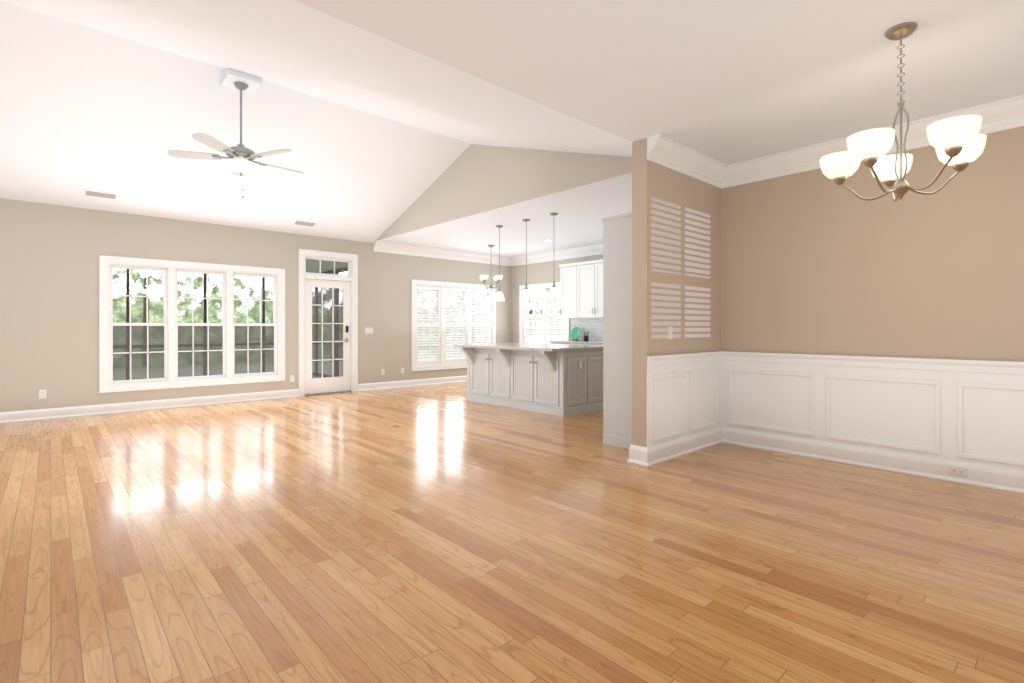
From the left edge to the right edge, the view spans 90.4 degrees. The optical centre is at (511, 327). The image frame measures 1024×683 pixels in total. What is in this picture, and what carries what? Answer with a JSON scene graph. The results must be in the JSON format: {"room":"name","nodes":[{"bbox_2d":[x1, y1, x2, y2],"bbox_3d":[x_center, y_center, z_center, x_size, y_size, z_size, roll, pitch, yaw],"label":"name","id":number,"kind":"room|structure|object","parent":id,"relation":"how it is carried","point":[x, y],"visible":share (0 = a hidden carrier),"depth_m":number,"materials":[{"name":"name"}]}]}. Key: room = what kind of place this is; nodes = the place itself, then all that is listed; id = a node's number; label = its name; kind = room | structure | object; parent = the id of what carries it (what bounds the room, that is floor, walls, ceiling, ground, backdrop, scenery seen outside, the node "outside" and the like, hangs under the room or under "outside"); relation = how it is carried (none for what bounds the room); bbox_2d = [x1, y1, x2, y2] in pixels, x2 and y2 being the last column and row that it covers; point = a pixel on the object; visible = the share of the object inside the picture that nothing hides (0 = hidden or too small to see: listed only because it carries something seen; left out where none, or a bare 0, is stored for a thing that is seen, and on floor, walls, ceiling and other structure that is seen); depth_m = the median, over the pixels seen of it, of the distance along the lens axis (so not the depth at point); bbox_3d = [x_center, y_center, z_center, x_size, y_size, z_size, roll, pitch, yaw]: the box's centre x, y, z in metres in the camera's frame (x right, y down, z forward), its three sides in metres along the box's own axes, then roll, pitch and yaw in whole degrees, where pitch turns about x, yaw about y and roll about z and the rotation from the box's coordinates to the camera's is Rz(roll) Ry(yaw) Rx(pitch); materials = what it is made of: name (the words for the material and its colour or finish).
{"room":"empty living room","nodes":[
{"label":"empty living room","id":0,"kind":"room"},
{"bbox_2d":[0,198,510,411],"bbox_3d":[-4.057,-0.250,8.612,11.060,2.900,0.150,0,0,-42],"label":"wall","id":1,"kind":"structure","parent":0,"point":[49,297],"depth_m":7.19,"materials":[{"name":"beige paint"}]},
{"bbox_2d":[39,389,45,398],"bbox_3d":[-6.122,0.870,6.632,0.072,0.116,0.008,0,0,-42],"label":"outlet","id":2,"kind":"object","parent":1,"relation":"attached to","point":[42,394],"visible":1,"depth_m":6.63,"materials":[{"name":"white plastic"}]},
{"bbox_2d":[0,389,298,422],"bbox_3d":[-5.815,1.133,6.897,5.730,0.135,0.030,0,0,-42],"label":"baseboard","id":3,"kind":"structure","parent":1,"relation":"attached to","point":[39,414],"depth_m":7.30,"materials":[{"name":"white wood"}]},
{"bbox_2d":[99,255,284,392],"bbox_3d":[-4.832,-0.045,7.897,2.458,1.898,0.188,0,0,-42],"label":"room window","id":4,"kind":"structure","parent":1,"relation":"in","point":[170,352],"depth_m":7.76,"materials":[{"name":"white wood"}]},
{"bbox_2d":[290,375,294,381],"bbox_3d":[-3.781,0.880,8.755,0.072,0.116,0.008,0,0,-42],"label":"outlet","id":5,"kind":"object","parent":1,"relation":"attached to","point":[292,378],"visible":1,"depth_m":8.76,"materials":[{"name":"white plastic"}]},
{"bbox_2d":[305,256,349,276],"bbox_3d":[-3.357,-1.097,9.248,0.856,0.313,0.032,0,0,-42],"label":"transom","id":6,"kind":"object","parent":1,"relation":"in","point":[329,260],"visible":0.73,"depth_m":9.25,"materials":[{"name":"white wood"}]},
{"bbox_2d":[299,249,357,396],"bbox_3d":[-3.350,-0.082,9.241,1.078,2.564,0.188,0,0,-42],"label":"door frame","id":7,"kind":"structure","parent":1,"relation":"attached to","point":[352,279],"depth_m":9.27,"materials":[{"name":"white painted wood"}]},
{"bbox_2d":[305,279,349,393],"bbox_3d":[-3.336,0.162,9.220,0.854,2.033,0.107,0,0,-42],"label":"patio door","id":8,"kind":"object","parent":7,"relation":"in","point":[327,335],"visible":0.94,"depth_m":9.23,"materials":[{"name":"white wood"}]},
{"bbox_2d":[365,328,372,333],"bbox_3d":[-2.729,0.060,9.709,0.164,0.116,0.008,0,0,-42],"label":"light switch","id":9,"kind":"object","parent":1,"relation":"in","point":[368,330],"depth_m":9.71,"materials":[{"name":"white plastic"}]},
{"bbox_2d":[358,375,466,390],"bbox_3d":[-1.455,1.133,10.850,3.900,0.135,0.030,0,0,-42],"label":"baseboard","id":10,"kind":"structure","parent":1,"relation":"attached to","point":[455,379],"depth_m":10.30,"materials":[{"name":"white wood"}]},
{"bbox_2d":[373,241,510,265],"bbox_3d":[-1.351,-1.555,10.879,3.426,0.190,0.125,0,0,-42],"label":"crown molding","id":11,"kind":"structure","parent":1,"relation":"attached to","point":[438,253],"depth_m":10.68,"materials":[{"name":"white wood"}]},
{"bbox_2d":[411,279,495,370],"bbox_3d":[-1.265,-0.040,11.131,2.228,1.868,0.188,0,0,-42],"label":"window","id":12,"kind":"structure","parent":1,"relation":"in","point":[442,327],"depth_m":10.94,"materials":[{"name":"white wood"}]},
{"bbox_2d":[0,0,631,242],"bbox_3d":[-3.288,-2.244,4.996,7.340,1.353,6.540,0,0,-42],"label":"ceiling","id":13,"kind":"structure","parent":0,"point":[377,135],"depth_m":5.58,"materials":[{"name":"white paint"}]},
{"bbox_2d":[83,189,118,199],"bbox_3d":[-5.433,-1.755,6.721,0.360,0.056,0.143,0,0,-42],"label":"ceiling vent","id":14,"kind":"object","parent":13,"relation":"in","point":[100,194],"visible":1,"depth_m":6.71,"materials":[{"name":"white metal"}]},
{"bbox_2d":[167,68,303,197],"bbox_3d":[-2.874,-2.040,5.454,1.300,1.340,1.313,0,0,-42],"label":"ceiling fan","id":15,"kind":"object","parent":13,"relation":"hanging from","point":[240,158],"visible":1,"depth_m":5.32,"materials":[{"name":"white"}]},
{"bbox_2d":[293,220,316,226],"bbox_3d":[-3.475,-1.745,8.537,0.360,0.056,0.143,0,0,-42],"label":"ceiling vent","id":16,"kind":"object","parent":13,"relation":"in","point":[304,223],"visible":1,"depth_m":8.52,"materials":[{"name":"white metal"}]},
{"bbox_2d":[376,144,631,240],"bbox_3d":[-0.433,-2.176,7.422,0.150,1.048,6.299,0,0,-42],"label":"wall","id":17,"kind":"structure","parent":0,"point":[472,179],"depth_m":7.05,"materials":[{"name":"beige paint"}]},
{"bbox_2d":[0,382,1023,682],"bbox_3d":[0.017,1.260,4.119,11.060,0.120,12.280,0,0,-42],"label":"floor","id":18,"kind":"structure","parent":0,"point":[446,534],"depth_m":2.68,"materials":[{"name":"brown wood"}]},
{"bbox_2d":[453,343,602,416],"bbox_3d":[0.262,0.738,7.891,1.290,0.925,2.200,0,0,-42],"label":"kitchen island","id":19,"kind":"object","parent":18,"relation":"on","point":[562,380],"visible":0.94,"depth_m":7.32,"materials":[{"name":"white wood"}]},
{"bbox_2d":[566,343,601,345],"bbox_3d":[1.631,0.757,9.881,0.626,0.885,1.028,0,0,-42],"label":"base cabinet","id":20,"kind":"object","parent":18,"relation":"on","point":[596,344],"depth_m":9.67,"materials":[{"name":"white"}]},
{"bbox_2d":[570,327,580,340],"bbox_3d":[1.307,0.132,10.445,0.091,0.282,0.270,0,0,-42],"label":"decor","id":21,"kind":"object","parent":20,"relation":"on","point":[575,333],"visible":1,"depth_m":10.45,"materials":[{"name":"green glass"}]},
{"bbox_2d":[583,332,588,340],"bbox_3d":[1.482,0.178,10.188,0.108,0.191,0.106,0,0,-42],"label":"utensil crock","id":22,"kind":"object","parent":20,"relation":"on","point":[585,338],"visible":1,"depth_m":10.15,"materials":[{"name":"black ceramic"}]},
{"bbox_2d":[602,212,631,448],"bbox_3d":[1.486,0.035,5.393,1.012,2.330,0.710,0,0,-42],"label":"wall","id":23,"kind":"structure","parent":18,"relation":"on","point":[617,330],"depth_m":5.12,"materials":[{"name":"white painted wood"}]},
{"bbox_2d":[511,254,602,342],"bbox_3d":[2.231,-0.300,9.799,0.150,3.000,6.540,0,0,-42],"label":"wall","id":24,"kind":"structure","parent":0,"point":[544,272],"depth_m":11.68,"materials":[{"name":"beige paint"}]},
{"bbox_2d":[519,282,569,343],"bbox_3d":[0.757,-0.285,11.411,0.188,1.398,1.538,0,0,-42],"label":"window","id":25,"kind":"structure","parent":24,"relation":"in","point":[545,327],"depth_m":11.39,"materials":[{"name":"white"}]},
{"bbox_2d":[511,243,602,265],"bbox_3d":[2.080,-1.555,9.762,0.125,0.190,6.390,0,0,-42],"label":"crown molding","id":26,"kind":"structure","parent":24,"relation":"attached to","point":[597,249],"depth_m":10.93,"materials":[{"name":"white wood"}]},
{"bbox_2d":[559,263,573,318],"bbox_3d":[1.301,-0.745,10.445,0.356,1.110,0.514,0,0,-42],"label":"upper cabinet","id":27,"kind":"object","parent":24,"relation":"attached to","point":[566,270],"depth_m":10.38,"materials":[{"name":"white wood"}]},
{"bbox_2d":[574,259,602,318],"bbox_3d":[1.731,-0.745,9.972,0.356,1.110,1.028,0,0,-42],"label":"upper cabinet","id":28,"kind":"object","parent":24,"relation":"attached to","point":[581,295],"depth_m":9.98,"materials":[{"name":"white wood"}]},
{"bbox_2d":[294,0,1023,256],"bbox_3d":[0.017,-1.740,4.119,11.060,0.180,12.280,0,0,-42],"label":"ceiling","id":29,"kind":"structure","parent":0,"point":[727,82],"depth_m":3.22,"materials":[{"name":"white paint"}]},
{"bbox_2d":[480,245,502,288],"bbox_3d":[-0.421,-1.210,10.215,0.430,0.880,0.430,0,0,-9],"label":"chandelier","id":30,"kind":"object","parent":29,"relation":"hanging from","point":[483,278],"visible":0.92,"depth_m":10.16,"materials":[{"name":"white glass"}]},
{"bbox_2d":[494,225,504,300],"bbox_3d":[-0.205,-1.040,8.265,0.176,1.220,0.176,0,0,-42],"label":"pendant light","id":31,"kind":"object","parent":29,"relation":"hanging from","point":[499,296],"visible":1,"depth_m":8.24,"materials":[{"name":"white glass"}]},
{"bbox_2d":[521,219,531,299],"bbox_3d":[0.219,-1.040,7.798,0.176,1.220,0.176,0,0,-42],"label":"pendant light","id":32,"kind":"object","parent":29,"relation":"hanging from","point":[526,295],"visible":0.98,"depth_m":7.78,"materials":[{"name":"white glass"}]},
{"bbox_2d":[548,213,559,297],"bbox_3d":[0.608,-1.040,7.368,0.176,1.220,0.176,0,0,-42],"label":"pendant light","id":33,"kind":"object","parent":29,"relation":"hanging from","point":[553,292],"visible":1,"depth_m":7.32,"materials":[{"name":"white glass"}]},
{"bbox_2d":[820,22,986,201],"bbox_3d":[2.137,-1.179,2.834,0.763,0.943,0.742,0,0,-42],"label":"dining chandelier","id":34,"kind":"object","parent":29,"relation":"hanging from","point":[958,143],"visible":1,"depth_m":2.73,"materials":[{"name":"white glass"}]},
{"bbox_2d":[632,138,720,447],"bbox_3d":[2.722,-0.300,5.931,4.320,3.000,0.150,0,0,-42],"label":"wall","id":35,"kind":"structure","parent":0,"point":[676,250],"depth_m":4.67,"materials":[{"name":"beige paint"}]},
{"bbox_2d":[627,444,638,463],"bbox_3d":[1.192,1.123,4.667,0.420,0.155,0.032,0,0,-42],"label":"baseboard","id":36,"kind":"structure","parent":35,"relation":"attached to","point":[633,449],"depth_m":4.50,"materials":[{"name":"white wood"}]},
{"bbox_2d":[668,327,672,338],"bbox_3d":[1.457,0.050,4.676,0.072,0.116,0.008,0,0,-42],"label":"light switch","id":37,"kind":"object","parent":35,"relation":"attached to","point":[670,332],"visible":1,"depth_m":4.67,"materials":[{"name":"white plastic"}]},
{"bbox_2d":[639,427,722,466],"bbox_3d":[1.664,1.123,4.862,1.380,0.155,0.052,0,0,-42],"label":"baseboard","id":38,"kind":"structure","parent":35,"relation":"attached to","point":[659,453],"depth_m":4.75,"materials":[{"name":"white wood"}]},
{"bbox_2d":[647,351,722,447],"bbox_3d":[1.683,0.725,4.866,1.350,0.950,0.032,0,0,-42],"label":"wainscoting","id":39,"kind":"structure","parent":35,"relation":"attached to","point":[685,391],"depth_m":4.82,"materials":[{"name":"white wood"}]},
{"bbox_2d":[647,134,726,186],"bbox_3d":[1.675,-1.555,4.795,1.236,0.190,0.125,0,0,-42],"label":"crown molding","id":40,"kind":"structure","parent":35,"relation":"attached to","point":[662,150],"depth_m":4.74,"materials":[{"name":"white wood"}]},
{"bbox_2d":[721,126,1023,361],"bbox_3d":[4.135,-0.300,3.337,0.150,3.000,5.590,0,0,-42],"label":"wall","id":41,"kind":"structure","parent":0,"point":[817,261],"depth_m":4.32,"materials":[{"name":"beige paint"}]},
{"bbox_2d":[718,95,1023,188],"bbox_3d":[3.933,-1.555,3.357,0.125,0.190,5.290,0,0,-42],"label":"crown molding","id":42,"kind":"structure","parent":41,"relation":"attached to","point":[997,116],"depth_m":4.43,"materials":[{"name":"white wood"}]},
{"bbox_2d":[723,427,1023,493],"bbox_3d":[4.017,1.123,3.332,0.032,0.155,5.440,0,0,-42],"label":"baseboard","id":43,"kind":"structure","parent":41,"relation":"attached to","point":[994,478],"depth_m":4.30,"materials":[{"name":"white wood"}]},
{"bbox_2d":[723,351,1023,471],"bbox_3d":[4.017,0.725,3.332,0.032,0.950,5.440,0,0,-42],"label":"wainscoting","id":44,"kind":"structure","parent":41,"relation":"attached to","point":[968,411],"depth_m":4.29,"materials":[{"name":"white wood"}]},
{"bbox_2d":[948,465,967,477],"bbox_3d":[3.452,1.115,3.940,0.008,0.072,0.116,0,0,-42],"label":"outlet","id":45,"kind":"object","parent":41,"relation":"attached to","point":[958,471],"visible":1,"depth_m":3.94,"materials":[{"name":"white plastic"}]},
{"label":"outside","id":46,"kind":"structure","parent":0,"visible":0},
{"bbox_2d":[113,268,563,352],"bbox_3d":[0.345,-8.300,7.063,70.000,25.000,50.000,0,0,-42],"label":"trees","id":47,"kind":"object","parent":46,"point":[153,314],"depth_m":20.78,"materials":[{"name":"green plant"}]},
{"bbox_3d":[2.361,1.525,4.840,70.000,0.050,44.000,0,0,-42],"label":"ground","id":48,"kind":"structure","parent":46,"visible":0},
{"bbox_2d":[126,259,347,322],"bbox_3d":[-6.185,-0.025,9.351,6.600,3.050,3.800,0,0,-42],"label":"porch","id":49,"kind":"object","parent":48,"relation":"on","point":[325,270],"depth_m":11.13,"materials":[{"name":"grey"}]}
]}

